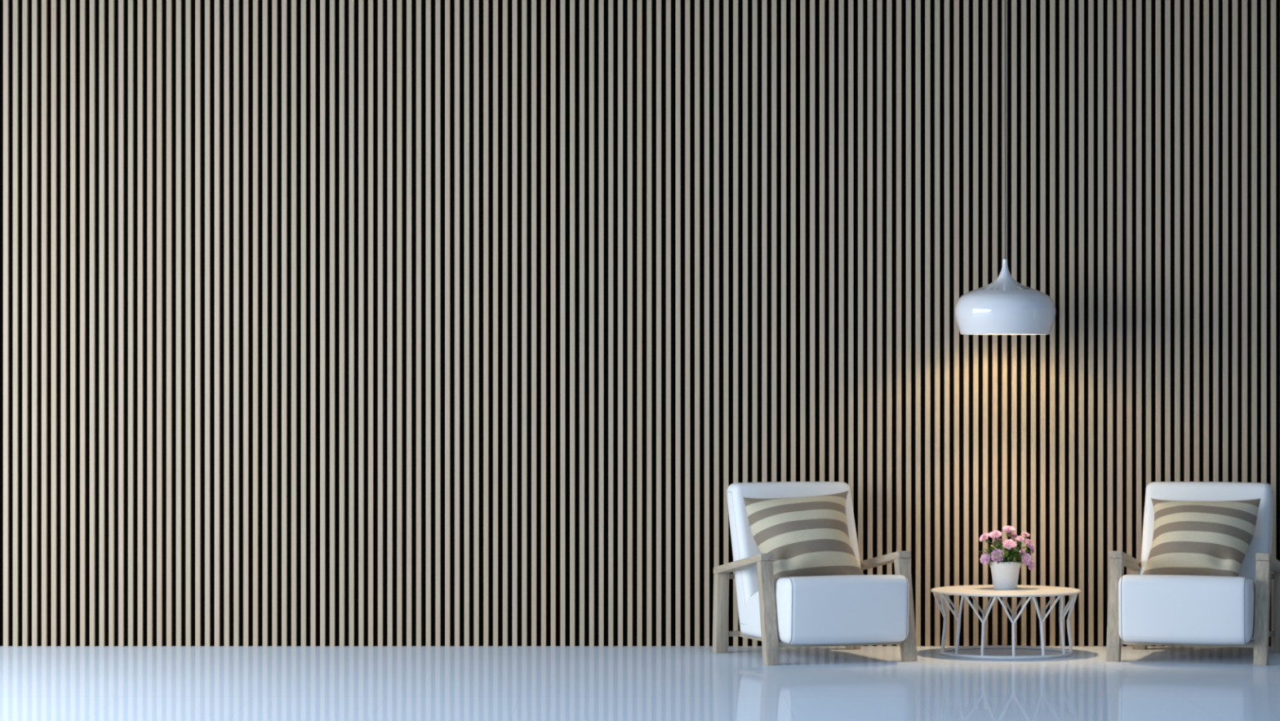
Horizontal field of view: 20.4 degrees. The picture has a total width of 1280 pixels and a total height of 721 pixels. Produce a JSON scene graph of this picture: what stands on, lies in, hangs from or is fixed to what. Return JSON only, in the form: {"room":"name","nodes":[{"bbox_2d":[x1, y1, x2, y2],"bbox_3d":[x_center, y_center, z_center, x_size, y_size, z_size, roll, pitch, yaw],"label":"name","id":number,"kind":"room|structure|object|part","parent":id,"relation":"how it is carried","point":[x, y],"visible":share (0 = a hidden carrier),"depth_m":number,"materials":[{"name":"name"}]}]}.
{"room":"lobby","nodes":[
{"label":"lobby","id":0,"kind":"room"},
{"bbox_2d":[0,0,1279,646],"bbox_3d":[-1.250,-0.500,18.696,11.900,4.000,0.152,0,0,0],"label":"wall","id":1,"kind":"structure","parent":0,"point":[322,322],"depth_m":18.62,"materials":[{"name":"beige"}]},
{"bbox_2d":[0,645,1279,720],"bbox_3d":[-1.250,1.550,8.470,12.300,0.100,20.700,0,0,0],"label":"floor","id":2,"kind":"structure","parent":0,"point":[39,682],"depth_m":16.40,"materials":[{"name":"white tile"}]},
{"bbox_2d":[712,481,917,665],"bbox_3d":[0.890,1.063,17.929,0.798,0.874,0.969,0,0,-18],"label":"armchair","id":3,"kind":"object","parent":2,"relation":"on","point":[853,611],"visible":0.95,"depth_m":17.55,"materials":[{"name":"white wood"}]},
{"bbox_3d":[0.414,1.294,18.217,0.065,0.411,0.082,0,0,-18],"label":"leg","id":4,"kind":"part","parent":3,"relation":"part of","materials":[{"name":"brown wood"}]},
{"bbox_3d":[0.764,1.108,18.322,0.666,0.026,0.030,0,0,-18],"label":"rail","id":5,"kind":"part","parent":3,"relation":"part of","materials":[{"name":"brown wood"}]},
{"bbox_3d":[0.760,1.404,18.336,0.666,0.026,0.035,0,0,-18],"label":"rail","id":6,"kind":"part","parent":3,"relation":"part of","materials":[{"name":"brown wood"}]},
{"bbox_3d":[0.518,1.025,17.892,0.067,0.144,0.728,0,0,-18],"label":"armrest","id":7,"kind":"part","parent":3,"relation":"part of","materials":[{"name":"brown wood"}]},
{"bbox_3d":[0.636,1.403,17.904,0.036,0.031,0.715,0,0,-18],"label":"rail","id":8,"kind":"part","parent":3,"relation":"part of","materials":[{"name":"brown wood"}]},
{"bbox_3d":[0.632,1.245,17.535,0.065,0.510,0.158,0,0,-18],"label":"leg","id":9,"kind":"part","parent":3,"relation":"part of","materials":[{"name":"brown wood"}]},
{"bbox_3d":[0.806,1.006,18.191,0.662,0.759,0.418,0,0,-18],"label":"backrest","id":10,"kind":"part","parent":3,"relation":"part of","materials":[{"name":"white fabric"}]},
{"bbox_2d":[742,490,863,578],"bbox_3d":[0.846,0.901,17.995,0.574,0.467,0.329,0,0,-17],"label":"throw pillow","id":11,"kind":"object","parent":3,"relation":"on","point":[806,535],"visible":0.81,"depth_m":17.89,"materials":[{"name":"beige fabric"}]},
{"bbox_3d":[0.921,1.230,17.831,0.660,0.340,0.763,0,0,-18],"label":"seat","id":12,"kind":"part","parent":3,"relation":"part of","materials":[{"name":"white fabric"}]},
{"bbox_3d":[0.987,1.401,17.625,0.666,0.030,0.045,0,0,-18],"label":"rail","id":13,"kind":"part","parent":3,"relation":"part of","materials":[{"name":"brown wood"}]},
{"bbox_3d":[1.111,1.294,18.439,0.065,0.411,0.082,0,0,-18],"label":"leg","id":14,"kind":"part","parent":3,"relation":"part of","materials":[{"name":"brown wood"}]},
{"bbox_3d":[1.215,1.025,18.114,0.067,0.144,0.728,0,0,-18],"label":"armrest","id":15,"kind":"part","parent":3,"relation":"part of","materials":[{"name":"brown wood"}]},
{"bbox_3d":[1.328,1.245,17.757,0.065,0.510,0.158,0,0,-18],"label":"leg","id":16,"kind":"part","parent":3,"relation":"part of","materials":[{"name":"brown wood"}]},
{"bbox_2d":[930,584,1080,659],"bbox_3d":[1.869,1.335,18.150,0.762,0.330,0.762,0,0,0],"label":"side table","id":17,"kind":"object","parent":2,"relation":"on","point":[984,590],"visible":0.98,"depth_m":17.99,"materials":[{"name":"white"}]},
{"bbox_3d":[1.536,1.335,18.103,0.054,0.308,0.173,0,0,-8],"label":"leg","id":18,"kind":"part","parent":17,"relation":"part of","materials":[{"name":"white metal"}]},
{"bbox_3d":[1.552,1.334,18.263,0.053,0.308,0.172,0,0,20],"label":"leg","id":19,"kind":"part","parent":17,"relation":"part of","materials":[{"name":"white metal"}]},
{"bbox_3d":[1.579,1.335,17.941,0.106,0.308,0.142,0,0,0],"label":"leg","id":20,"kind":"part","parent":17,"relation":"part of","materials":[{"name":"white metal"}]},
{"bbox_3d":[1.641,1.335,18.397,0.173,0.308,0.054,0,0,-43],"label":"leg","id":21,"kind":"part","parent":17,"relation":"part of","materials":[{"name":"white metal"}]},
{"bbox_3d":[1.709,1.334,17.831,0.156,0.308,0.085,0,0,0],"label":"leg","id":22,"kind":"part","parent":17,"relation":"part of","materials":[{"name":"white metal"}]},
{"bbox_3d":[1.782,1.335,18.475,0.172,0.308,0.054,0,0,-15],"label":"leg","id":23,"kind":"part","parent":17,"relation":"part of","materials":[{"name":"white metal"}]},
{"bbox_2d":[978,525,1035,589],"bbox_3d":[1.869,1.008,18.186,0.267,0.325,0.266,0,0,-36],"label":"potted plant","id":24,"kind":"object","parent":17,"relation":"on","point":[1005,571],"visible":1,"depth_m":18.14,"materials":[{"name":"pink plant"}]},
{"bbox_3d":[1.764,0.905,18.187,0.054,0.045,0.056,0,0,0],"label":"flower","id":25,"kind":"part","parent":24,"relation":"part of","materials":[{"name":"pink plant"}]},
{"bbox_3d":[1.760,1.014,18.141,0.061,0.059,0.025,0,0,36],"label":"flower","id":26,"kind":"part","parent":24,"relation":"part of","materials":[{"name":"pink plant"}]},
{"bbox_3d":[1.819,0.889,18.168,0.066,0.040,0.061,0,0,0],"label":"flower","id":27,"kind":"part","parent":24,"relation":"part of","materials":[{"name":"pink plant"}]},
{"bbox_3d":[1.824,0.995,18.108,0.072,0.071,0.034,0,0,0],"label":"flower","id":28,"kind":"part","parent":24,"relation":"part of","materials":[{"name":"pink plant"}]},
{"bbox_3d":[1.837,0.932,18.241,0.054,0.039,0.052,0,0,0],"label":"flower","id":29,"kind":"part","parent":24,"relation":"part of","materials":[{"name":"pink plant"}]},
{"bbox_3d":[1.871,1.099,18.190,0.163,0.142,0.163,0,0,0],"label":"pot","id":30,"kind":"part","parent":24,"relation":"part of","materials":[{"name":"white ceramic"}]},
{"bbox_3d":[1.890,0.863,18.189,0.064,0.036,0.062,0,0,0],"label":"flower","id":31,"kind":"part","parent":24,"relation":"part of","materials":[{"name":"pink plant"}]},
{"bbox_3d":[1.888,0.938,18.132,0.072,0.051,0.057,0,0,0],"label":"flower","id":32,"kind":"part","parent":24,"relation":"part of","materials":[{"name":"pink plant"}]},
{"bbox_3d":[1.917,0.901,18.241,0.051,0.029,0.049,0,0,0],"label":"flower","id":33,"kind":"part","parent":24,"relation":"part of","materials":[{"name":"pink plant"}]},
{"bbox_3d":[1.946,0.911,18.168,0.045,0.029,0.038,0,0,0],"label":"flower","id":34,"kind":"part","parent":24,"relation":"part of","materials":[{"name":"pink plant"}]},
{"bbox_3d":[1.956,0.980,18.148,0.038,0.034,0.032,0,0,0],"label":"flower","id":35,"kind":"part","parent":24,"relation":"part of","materials":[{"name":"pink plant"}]},
{"bbox_3d":[1.975,0.890,18.199,0.047,0.027,0.046,0,0,0],"label":"flower","id":36,"kind":"part","parent":24,"relation":"part of","materials":[{"name":"pink plant"}]},
{"bbox_3d":[1.977,1.013,18.125,0.066,0.065,0.032,0,0,-26],"label":"flower","id":37,"kind":"part","parent":24,"relation":"part of","materials":[{"name":"pink plant"}]},
{"bbox_3d":[1.994,0.938,18.168,0.052,0.054,0.052,0,0,0],"label":"flower","id":38,"kind":"part","parent":24,"relation":"part of","materials":[{"name":"pink plant"}]},
{"bbox_3d":[2.003,1.052,18.151,0.042,0.043,0.016,0,0,-35],"label":"flower","id":39,"kind":"part","parent":24,"relation":"part of","materials":[{"name":"pink plant"}]},
{"bbox_3d":[1.943,1.335,18.478,0.172,0.308,0.054,0,0,13],"label":"leg","id":40,"kind":"part","parent":17,"relation":"part of","materials":[{"name":"white metal"}]},
{"bbox_3d":[1.876,1.335,17.813,0.173,0.308,0.055,0,0,0],"label":"leg","id":41,"kind":"part","parent":17,"relation":"part of","materials":[{"name":"white metal"}]},
{"bbox_3d":[2.087,1.335,18.406,0.173,0.308,0.054,0,0,40],"label":"leg","id":42,"kind":"part","parent":17,"relation":"part of","materials":[{"name":"white metal"}]},
{"bbox_3d":[2.041,1.334,17.837,0.153,0.308,0.089,0,0,0],"label":"leg","id":43,"kind":"part","parent":17,"relation":"part of","materials":[{"name":"white metal"}]},
{"bbox_3d":[2.181,1.334,18.275,0.053,0.308,0.172,0,0,-22],"label":"leg","id":44,"kind":"part","parent":17,"relation":"part of","materials":[{"name":"white metal"}]},
{"bbox_3d":[2.149,1.335,17.964,0.054,0.308,0.172,0,0,34],"label":"leg","id":45,"kind":"part","parent":17,"relation":"part of","materials":[{"name":"white metal"}]},
{"bbox_3d":[2.203,1.335,18.116,0.054,0.308,0.173,0,0,6],"label":"leg","id":46,"kind":"part","parent":17,"relation":"part of","materials":[{"name":"white metal"}]},
{"bbox_2d":[1106,481,1279,665],"bbox_3d":[2.814,1.063,17.929,0.798,0.874,0.969,0,0,18],"label":"armchair","id":47,"kind":"object","parent":2,"relation":"on","point":[1144,610],"visible":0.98,"depth_m":17.54,"materials":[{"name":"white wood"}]},
{"bbox_3d":[2.376,1.245,17.757,0.065,0.510,0.158,0,0,18],"label":"leg","id":48,"kind":"part","parent":47,"relation":"part of","materials":[{"name":"brown wood"}]},
{"bbox_3d":[2.489,1.025,18.114,0.067,0.144,0.728,0,0,18],"label":"armrest","id":49,"kind":"part","parent":47,"relation":"part of","materials":[{"name":"brown wood"}]},
{"bbox_3d":[2.593,1.294,18.439,0.065,0.411,0.082,0,0,18],"label":"leg","id":50,"kind":"part","parent":47,"relation":"part of","materials":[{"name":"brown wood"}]},
{"bbox_3d":[2.783,1.230,17.831,0.660,0.340,0.763,0,0,18],"label":"seat","id":51,"kind":"part","parent":47,"relation":"part of","materials":[{"name":"white fabric"}]},
{"bbox_3d":[2.717,1.401,17.625,0.666,0.030,0.045,0,0,18],"label":"rail","id":52,"kind":"part","parent":47,"relation":"part of","materials":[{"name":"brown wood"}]},
{"bbox_2d":[1142,498,1260,576],"bbox_3d":[2.829,0.914,18.000,0.582,0.430,0.319,0,0,24],"label":"throw pillow","id":53,"kind":"object","parent":47,"relation":"on","point":[1190,538],"visible":0.85,"depth_m":17.89,"materials":[{"name":"beige fabric"}]},
{"bbox_3d":[2.898,1.006,18.191,0.662,0.759,0.418,0,0,18],"label":"backrest","id":54,"kind":"part","parent":47,"relation":"part of","materials":[{"name":"white fabric"}]},
{"bbox_3d":[3.072,1.245,17.535,0.065,0.510,0.158,0,0,18],"label":"leg","id":55,"kind":"part","parent":47,"relation":"part of","materials":[{"name":"brown wood"}]},
{"bbox_3d":[3.186,1.025,17.892,0.067,0.144,0.728,0,0,18],"label":"armrest","id":56,"kind":"part","parent":47,"relation":"part of","materials":[{"name":"brown wood"}]},
{"bbox_3d":[2.944,1.404,18.336,0.666,0.026,0.035,0,0,18],"label":"rail","id":57,"kind":"part","parent":47,"relation":"part of","materials":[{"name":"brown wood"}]},
{"bbox_3d":[3.289,1.294,18.217,0.065,0.411,0.082,0,0,18],"label":"leg","id":58,"kind":"part","parent":47,"relation":"part of","materials":[{"name":"brown wood"}]},
{"bbox_3d":[-1.250,-2.560,17.720,12.300,0.120,2.100,0,0,0],"label":"ceiling","id":59,"kind":"structure","parent":0,"visible":0},
{"bbox_2d":[954,0,1055,334],"bbox_3d":[1.866,-1.317,18.150,0.515,2.367,0.515,0,0,32],"label":"pendant lamp","id":60,"kind":"object","parent":59,"relation":"hanging from","point":[1003,306],"visible":1,"depth_m":17.96,"materials":[{"name":"white metal"}]},
{"bbox_3d":[1.866,-0.325,18.150,0.516,0.384,0.516,0,0,0],"label":"lamp shade","id":61,"kind":"part","parent":60,"relation":"part of","materials":[{"name":"white metal"}]},
{"bbox_3d":[1.867,-1.497,18.150,0.008,1.966,0.008,0,0,0],"label":"cord","id":62,"kind":"part","parent":60,"relation":"part of","materials":[{"name":"grey plastic"}]}
]}

